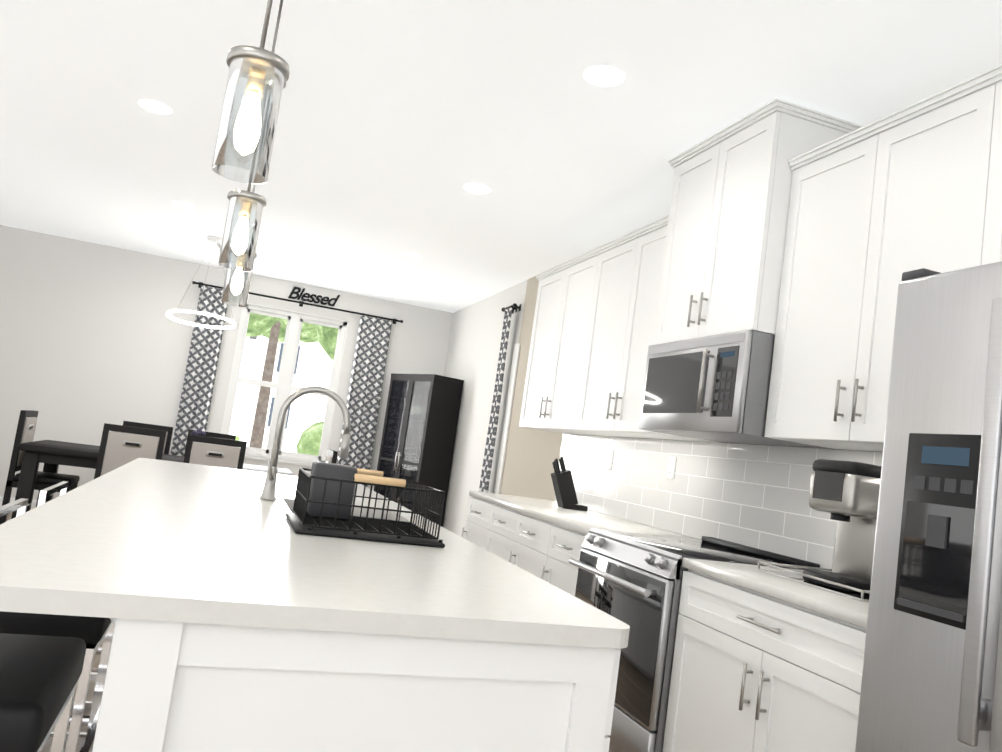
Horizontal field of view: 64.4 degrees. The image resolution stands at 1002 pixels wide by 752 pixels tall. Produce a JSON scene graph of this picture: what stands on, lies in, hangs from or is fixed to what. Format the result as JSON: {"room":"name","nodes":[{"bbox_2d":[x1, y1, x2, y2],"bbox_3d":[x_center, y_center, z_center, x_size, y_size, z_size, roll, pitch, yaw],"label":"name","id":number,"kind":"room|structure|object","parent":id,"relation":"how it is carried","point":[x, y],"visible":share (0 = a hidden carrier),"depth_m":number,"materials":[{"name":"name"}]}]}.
{"room":"kitchen","nodes":[
{"label":"kitchen","id":0,"kind":"room"},
{"bbox_2d":[6,512,103,751],"bbox_3d":[-1.681,1.326,3.000,5.630,0.100,11.280,10,-6,-18],"label":"floor","id":1,"kind":"structure","parent":0,"point":[89,697],"depth_m":3.23,"materials":[{"name":"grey wood"}]},
{"bbox_2d":[0,410,79,524],"bbox_3d":[-3.767,0.814,6.575,0.467,1.008,0.440,10,-6,-18],"label":"dining chair","id":2,"kind":"object","parent":1,"relation":"on","point":[26,427],"visible":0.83,"depth_m":6.38,"materials":[{"name":"black wood"}]},
{"bbox_2d":[0,633,85,751],"bbox_3d":[-1.054,0.795,1.410,0.430,0.813,0.450,10,-6,-18],"label":"stool","id":3,"kind":"object","parent":1,"relation":"on","point":[40,675],"visible":1,"depth_m":1.44,"materials":[{"name":"black leather"}]},
{"bbox_2d":[0,498,96,734],"bbox_3d":[-1.463,0.853,2.606,0.430,0.813,0.450,10,-6,-18],"label":"stool","id":4,"kind":"object","parent":1,"relation":"on","point":[20,505],"visible":0.04,"depth_m":2.66,"materials":[{"name":"silver metal"}]},
{"bbox_2d":[0,611,114,751],"bbox_3d":[-1.275,0.827,2.058,0.430,0.813,0.450,10,-6,-18],"label":"stool","id":5,"kind":"object","parent":1,"relation":"on","point":[92,632],"visible":0.29,"depth_m":1.92,"materials":[{"name":"black leather"}]},
{"bbox_2d":[37,481,101,708],"bbox_3d":[-1.705,0.887,3.315,0.430,0.813,0.450,10,-6,-18],"label":"stool","id":6,"kind":"object","parent":1,"relation":"on","point":[50,490],"visible":0.02,"depth_m":3.13,"materials":[{"name":"silver metal"}]},
{"bbox_2d":[94,423,166,478],"bbox_3d":[-2.926,0.898,6.231,0.440,1.008,0.467,10,-6,-18],"label":"dining chair","id":7,"kind":"object","parent":1,"relation":"on","point":[118,448],"visible":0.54,"depth_m":6.04,"materials":[{"name":"beige fabric"}]},
{"bbox_2d":[123,421,172,453],"bbox_3d":[-3.363,0.946,7.356,0.440,1.008,0.467,10,-6,-18],"label":"dining chair","id":8,"kind":"object","parent":1,"relation":"on","point":[169,430],"visible":0.08,"depth_m":7.60,"materials":[{"name":"black wood"}]},
{"bbox_2d":[11,440,295,518],"bbox_3d":[-2.919,1.083,6.852,2.100,0.763,1.000,10,-6,-18],"label":"dining table","id":9,"kind":"object","parent":1,"relation":"on","point":[52,455],"visible":0.4,"depth_m":6.22,"materials":[{"name":"black wood"}]},
{"bbox_2d":[190,429,205,455],"bbox_3d":[-2.662,0.601,6.965,0.123,0.279,0.167,10,-6,-18],"label":"centerpiece","id":10,"kind":"object","parent":9,"relation":"on","point":[199,432],"visible":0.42,"depth_m":6.95,"materials":[{"name":"purple plastic"}]},
{"bbox_2d":[184,429,235,455],"bbox_3d":[-2.820,1.039,7.537,0.440,1.008,0.467,10,-6,-18],"label":"dining chair","id":11,"kind":"object","parent":1,"relation":"on","point":[220,435],"depth_m":7.76,"materials":[{"name":"black wood"}]},
{"bbox_2d":[183,434,246,469],"bbox_3d":[-2.364,0.995,6.418,0.440,1.008,0.467,10,-6,-18],"label":"dining chair","id":12,"kind":"object","parent":1,"relation":"on","point":[201,450],"visible":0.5,"depth_m":6.24,"materials":[{"name":"beige fabric"}]},
{"bbox_2d":[325,449,337,463],"bbox_3d":[-1.804,1.151,7.230,0.467,1.008,0.440,10,-6,-18],"label":"dining chair","id":13,"kind":"object","parent":1,"relation":"on","point":[331,456],"visible":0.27,"depth_m":7.17,"materials":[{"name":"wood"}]},
{"bbox_2d":[92,506,620,751],"bbox_3d":[-0.860,0.917,2.761,1.091,0.883,3.210,10,-6,-18],"label":"kitchen island","id":14,"kind":"object","parent":1,"relation":"on","point":[167,688],"depth_m":1.31,"materials":[{"name":"white paint"}]},
{"bbox_2d":[0,458,629,649],"bbox_3d":[-0.818,0.461,2.798,1.160,0.035,3.240,10,-6,-18],"label":"island countertop","id":15,"kind":"structure","parent":14,"relation":"on","point":[146,539],"depth_m":1.53,"materials":[{"name":"white stone"}]},
{"bbox_2d":[259,386,350,500],"bbox_3d":[-0.698,0.251,2.918,0.292,0.432,0.110,10,-6,-18],"label":"faucet","id":16,"kind":"object","parent":15,"relation":"on","point":[268,492],"visible":1,"depth_m":2.91,"materials":[{"name":"silver metal"}]},
{"bbox_2d":[285,461,444,547],"bbox_3d":[-0.396,0.365,2.333,0.410,0.180,0.380,10,-6,-18],"label":"dish rack","id":17,"kind":"object","parent":15,"relation":"on","point":[325,494],"visible":1,"depth_m":2.26,"materials":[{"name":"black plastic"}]},
{"bbox_2d":[374,373,463,526],"bbox_3d":[-0.944,0.941,8.486,0.406,1.898,0.862,12,-7,-38],"label":"wine cabinet","id":18,"kind":"object","parent":1,"relation":"on","point":[419,428],"visible":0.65,"depth_m":8.26,"materials":[{"name":"black wood"}]},
{"bbox_2d":[461,494,484,546],"bbox_3d":[0.102,1.294,5.280,0.633,0.883,0.485,10,-6,-18],"label":"base cabinet","id":19,"kind":"object","parent":1,"relation":"on","point":[476,509],"depth_m":5.27,"materials":[{"name":"white paint"}]},
{"bbox_2d":[481,498,516,561],"bbox_3d":[0.259,1.272,4.821,0.633,0.883,0.599,10,-6,-18],"label":"base cabinet","id":20,"kind":"object","parent":1,"relation":"on","point":[497,532],"depth_m":4.82,"materials":[{"name":"white paint"}]},
{"bbox_2d":[509,510,544,575],"bbox_3d":[0.425,1.248,4.335,0.633,0.883,0.542,10,-6,-18],"label":"base cabinet","id":21,"kind":"object","parent":1,"relation":"on","point":[525,550],"depth_m":4.36,"materials":[{"name":"white paint"}]},
{"bbox_2d":[537,518,588,595],"bbox_3d":[0.564,1.228,3.929,0.633,0.883,0.543,10,-6,-18],"label":"base cabinet","id":22,"kind":"object","parent":1,"relation":"on","point":[542,539],"depth_m":3.92,"materials":[{"name":"white paint"}]},
{"bbox_2d":[469,490,700,539],"bbox_3d":[0.396,0.807,4.633,0.643,0.035,1.943,10,-6,-18],"label":"countertop","id":23,"kind":"structure","parent":22,"relation":"on","point":[580,520],"depth_m":4.33,"materials":[{"name":"white stone"}]},
{"bbox_2d":[551,457,587,510],"bbox_3d":[0.420,0.663,4.925,0.246,0.310,0.100,10,-6,-18],"label":"knife block","id":24,"kind":"object","parent":23,"relation":"on","point":[564,489],"visible":1,"depth_m":4.88,"materials":[{"name":"black wood"}]},
{"bbox_2d":[569,528,821,751],"bbox_3d":[0.717,1.158,3.294,0.746,0.944,0.756,10,-6,-18],"label":"range","id":25,"kind":"object","parent":1,"relation":"on","point":[633,581],"visible":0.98,"depth_m":3.03,"materials":[{"name":"silver metal"}]},
{"bbox_2d":[663,558,868,751],"bbox_3d":[1.042,1.139,2.491,0.666,0.918,0.966,10,-6,-18],"label":"base cabinet","id":26,"kind":"object","parent":1,"relation":"on","point":[763,662],"visible":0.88,"depth_m":2.43,"materials":[{"name":"white paint"}]},
{"bbox_2d":[757,459,881,601],"bbox_3d":[1.159,0.494,2.615,0.347,0.408,0.488,10,-6,-18],"label":"coffee maker","id":27,"kind":"object","parent":26,"relation":"on","point":[845,494],"visible":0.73,"depth_m":2.53,"materials":[{"name":"silver metal"}]},
{"bbox_2d":[855,261,1001,751],"bbox_3d":[1.341,0.651,1.604,0.778,1.795,0.925,10,-6,-18],"label":"refrigerator","id":28,"kind":"object","parent":1,"relation":"on","point":[932,674],"visible":1,"depth_m":1.79,"materials":[{"name":"silver metal"}]},
{"bbox_2d":[0,225,452,499],"bbox_3d":[-3.289,0.181,8.409,5.630,2.740,0.120,10,-6,-18],"label":"wall","id":29,"kind":"structure","parent":0,"point":[94,338],"depth_m":8.15,"materials":[{"name":"white paint"}]},
{"bbox_2d":[0,497,36,509],"bbox_3d":[-3.434,1.477,8.224,5.360,0.110,0.018,10,-6,-18],"label":"baseboard","id":30,"kind":"structure","parent":29,"relation":"attached to","point":[34,502],"depth_m":7.78,"materials":[{"name":"white paint"}]},
{"bbox_2d":[221,303,348,465],"bbox_3d":[-2.371,0.111,8.719,1.140,1.650,0.135,10,-6,-18],"label":"window","id":31,"kind":"structure","parent":29,"relation":"in","point":[284,386],"depth_m":8.71,"materials":[{"name":"white paint"}]},
{"bbox_2d":[192,281,402,323],"bbox_3d":[-2.182,-0.796,8.716,2.260,0.060,0.103,10,-6,-18],"label":"curtain rod","id":32,"kind":"object","parent":29,"relation":"attached to","point":[301,303],"visible":1,"depth_m":8.71,"materials":[{"name":"black metal"}]},
{"bbox_2d":[170,285,226,455],"bbox_3d":[-3.182,0.291,8.288,0.310,2.470,0.076,10,-6,-18],"label":"curtain","id":33,"kind":"object","parent":32,"relation":"hanging from","point":[198,384],"visible":0.56,"depth_m":8.32,"materials":[{"name":"fabric"}]},
{"bbox_2d":[337,315,391,486],"bbox_3d":[-1.567,0.568,8.827,0.380,2.470,0.076,10,-6,-18],"label":"curtain","id":34,"kind":"object","parent":32,"relation":"hanging from","point":[367,376],"visible":0.54,"depth_m":8.87,"materials":[{"name":"fabric"}]},
{"bbox_2d":[288,286,339,306],"bbox_3d":[-2.065,-0.877,8.806,0.550,0.139,0.012,10,-6,-18],"label":"blessed sign","id":35,"kind":"object","parent":29,"relation":"attached to","point":[301,296],"visible":1,"depth_m":8.79,"materials":[{"name":"black plastic"}]},
{"bbox_2d":[0,0,1001,312],"bbox_3d":[-1.289,-1.474,3.270,5.630,0.100,11.280,10,-6,-18],"label":"ceiling","id":36,"kind":"structure","parent":0,"point":[400,124],"depth_m":3.80,"materials":[{"name":"white paint"}]},
{"bbox_2d":[138,100,171,113],"bbox_3d":[-1.809,-1.407,4.168,0.164,0.004,0.164,10,-6,-18],"label":"recessed light","id":37,"kind":"object","parent":36,"relation":"in","point":[154,106],"visible":1,"depth_m":4.17,"materials":[{"name":"white"}]},
{"bbox_2d":[172,201,194,208],"bbox_3d":[-2.432,-1.308,6.098,0.164,0.004,0.164,10,-6,-18],"label":"recessed light","id":38,"kind":"object","parent":36,"relation":"in","point":[182,204],"visible":0.98,"depth_m":6.09,"materials":[{"name":"white"}]},
{"bbox_2d":[166,235,235,328],"bbox_3d":[-2.596,-0.818,7.055,0.580,0.835,0.555,10,-6,-18],"label":"ring chandelier","id":39,"kind":"object","parent":36,"relation":"hanging from","point":[215,239],"visible":0.98,"depth_m":7.03,"materials":[{"name":"silver metal"}]},
{"bbox_2d":[211,0,289,183],"bbox_3d":[-0.461,-0.928,1.675,0.126,1.049,0.126,10,-6,-18],"label":"pendant light","id":40,"kind":"object","parent":36,"relation":"hanging from","point":[259,68],"visible":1,"depth_m":1.61,"materials":[{"name":"clear glass"}]},
{"bbox_2d":[218,0,282,271],"bbox_3d":[-0.810,-0.879,2.696,0.126,1.049,0.126,10,-6,-18],"label":"pendant light","id":41,"kind":"object","parent":36,"relation":"hanging from","point":[247,200],"visible":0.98,"depth_m":2.64,"materials":[{"name":"clear glass"}]},
{"bbox_2d":[221,82,285,306],"bbox_3d":[-1.117,-0.835,3.594,0.126,1.049,0.126,10,-6,-18],"label":"pendant light","id":42,"kind":"object","parent":36,"relation":"hanging from","point":[238,280],"visible":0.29,"depth_m":3.53,"materials":[{"name":"clear glass"}]},
{"bbox_2d":[464,184,490,193],"bbox_3d":[-0.143,-1.117,4.755,0.164,0.004,0.164,10,-6,-18],"label":"recessed light","id":43,"kind":"object","parent":36,"relation":"in","point":[477,188],"visible":1,"depth_m":4.75,"materials":[{"name":"white"}]},
{"bbox_2d":[583,66,624,86],"bbox_3d":[0.410,-1.192,3.171,0.164,0.004,0.164,10,-6,-18],"label":"recessed light","id":44,"kind":"object","parent":36,"relation":"in","point":[605,76],"visible":1,"depth_m":3.17,"materials":[{"name":"white"}]},
{"bbox_2d":[443,276,875,537],"bbox_3d":[1.113,0.366,3.939,0.120,2.740,11.160,10,-6,-18],"label":"wall","id":45,"kind":"structure","parent":0,"point":[531,455],"depth_m":7.52,"materials":[{"name":"beige paint"}]},
{"bbox_2d":[494,343,520,493],"bbox_3d":[-0.202,0.812,7.430,0.018,2.160,3.610,10,-6,-18],"label":"window frame","id":46,"kind":"structure","parent":45,"relation":"attached to","point":[506,424],"depth_m":6.87,"materials":[{"name":"white paint"}]},
{"bbox_2d":[502,303,520,313],"bbox_3d":[0.098,-0.609,7.141,0.093,0.060,0.340,10,-6,-18],"label":"curtain rod","id":47,"kind":"object","parent":45,"relation":"attached to","point":[515,306],"visible":0.9,"depth_m":7.09,"materials":[{"name":"black metal"}]},
{"bbox_2d":[479,308,511,492],"bbox_3d":[-0.095,0.609,7.005,0.066,2.450,0.180,10,-6,-18],"label":"curtain","id":48,"kind":"object","parent":47,"relation":"hanging from","point":[488,455],"visible":0.67,"depth_m":7.01,"materials":[{"name":"fabric"}]},
{"bbox_2d":[519,251,606,435],"bbox_3d":[0.530,-0.173,5.210,0.348,1.084,1.028,10,-6,-18],"label":"upper cabinet","id":49,"kind":"object","parent":45,"relation":"attached to","point":[553,359],"depth_m":5.18,"materials":[{"name":"white paint"}]},
{"bbox_2d":[567,215,721,442],"bbox_3d":[0.826,-0.214,4.345,0.348,1.084,1.028,10,-6,-18],"label":"upper cabinet","id":50,"kind":"object","parent":45,"relation":"attached to","point":[593,329],"depth_m":4.36,"materials":[{"name":"white paint"}]},
{"bbox_2d":[554,434,882,571],"bbox_3d":[1.008,0.565,3.938,0.010,0.477,3.675,10,-6,-18],"label":"backsplash","id":51,"kind":"structure","parent":45,"relation":"attached to","point":[756,496],"depth_m":3.85,"materials":[{"name":"tile"}]},
{"bbox_2d":[606,450,613,469],"bbox_3d":[0.672,0.522,4.933,0.008,0.120,0.074,10,-6,-18],"label":"outlet","id":52,"kind":"object","parent":51,"relation":"attached to","point":[610,453],"depth_m":4.92,"materials":[{"name":"white plastic"}]},
{"bbox_2d":[666,456,676,478],"bbox_3d":[0.908,0.489,4.243,0.008,0.120,0.074,10,-6,-18],"label":"outlet","id":53,"kind":"object","parent":51,"relation":"attached to","point":[671,467],"depth_m":4.24,"materials":[{"name":"white plastic"}]},
{"bbox_2d":[653,98,862,344],"bbox_3d":[1.096,-0.576,3.508,0.482,0.911,0.812,10,-6,-18],"label":"upper cabinet","id":54,"kind":"object","parent":45,"relation":"attached to","point":[726,236],"visible":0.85,"depth_m":3.29,"materials":[{"name":"white paint"}]},
{"bbox_2d":[639,330,832,448],"bbox_3d":[0.987,0.069,3.439,0.522,0.397,0.756,10,-6,-18],"label":"microwave","id":55,"kind":"object","parent":54,"relation":"attached to","point":[714,388],"visible":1,"depth_m":3.21,"materials":[{"name":"silver metal"}]},
{"bbox_2d":[764,63,1001,451],"bbox_3d":[1.390,-0.294,2.696,0.348,1.084,0.935,10,-6,-18],"label":"upper cabinet","id":56,"kind":"object","parent":45,"relation":"attached to","point":[878,207],"depth_m":2.65,"materials":[{"name":"white paint"}]},
{"bbox_2d":[1000,235,1001,260],"bbox_3d":[1.725,-0.566,1.832,0.348,0.619,1.055,10,-6,-18],"label":"upper cabinet","id":57,"kind":"object","parent":45,"relation":"attached to","point":[1000,235],"depth_m":2.20,"materials":[{"name":"white paint"}]},
{"label":"outside","id":58,"kind":"structure","parent":0,"visible":0},
{"bbox_2d":[229,313,337,455],"bbox_3d":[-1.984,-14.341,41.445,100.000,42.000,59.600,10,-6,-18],"label":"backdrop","id":59,"kind":"structure","parent":58,"point":[254,404],"depth_m":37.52,"materials":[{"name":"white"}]}
]}

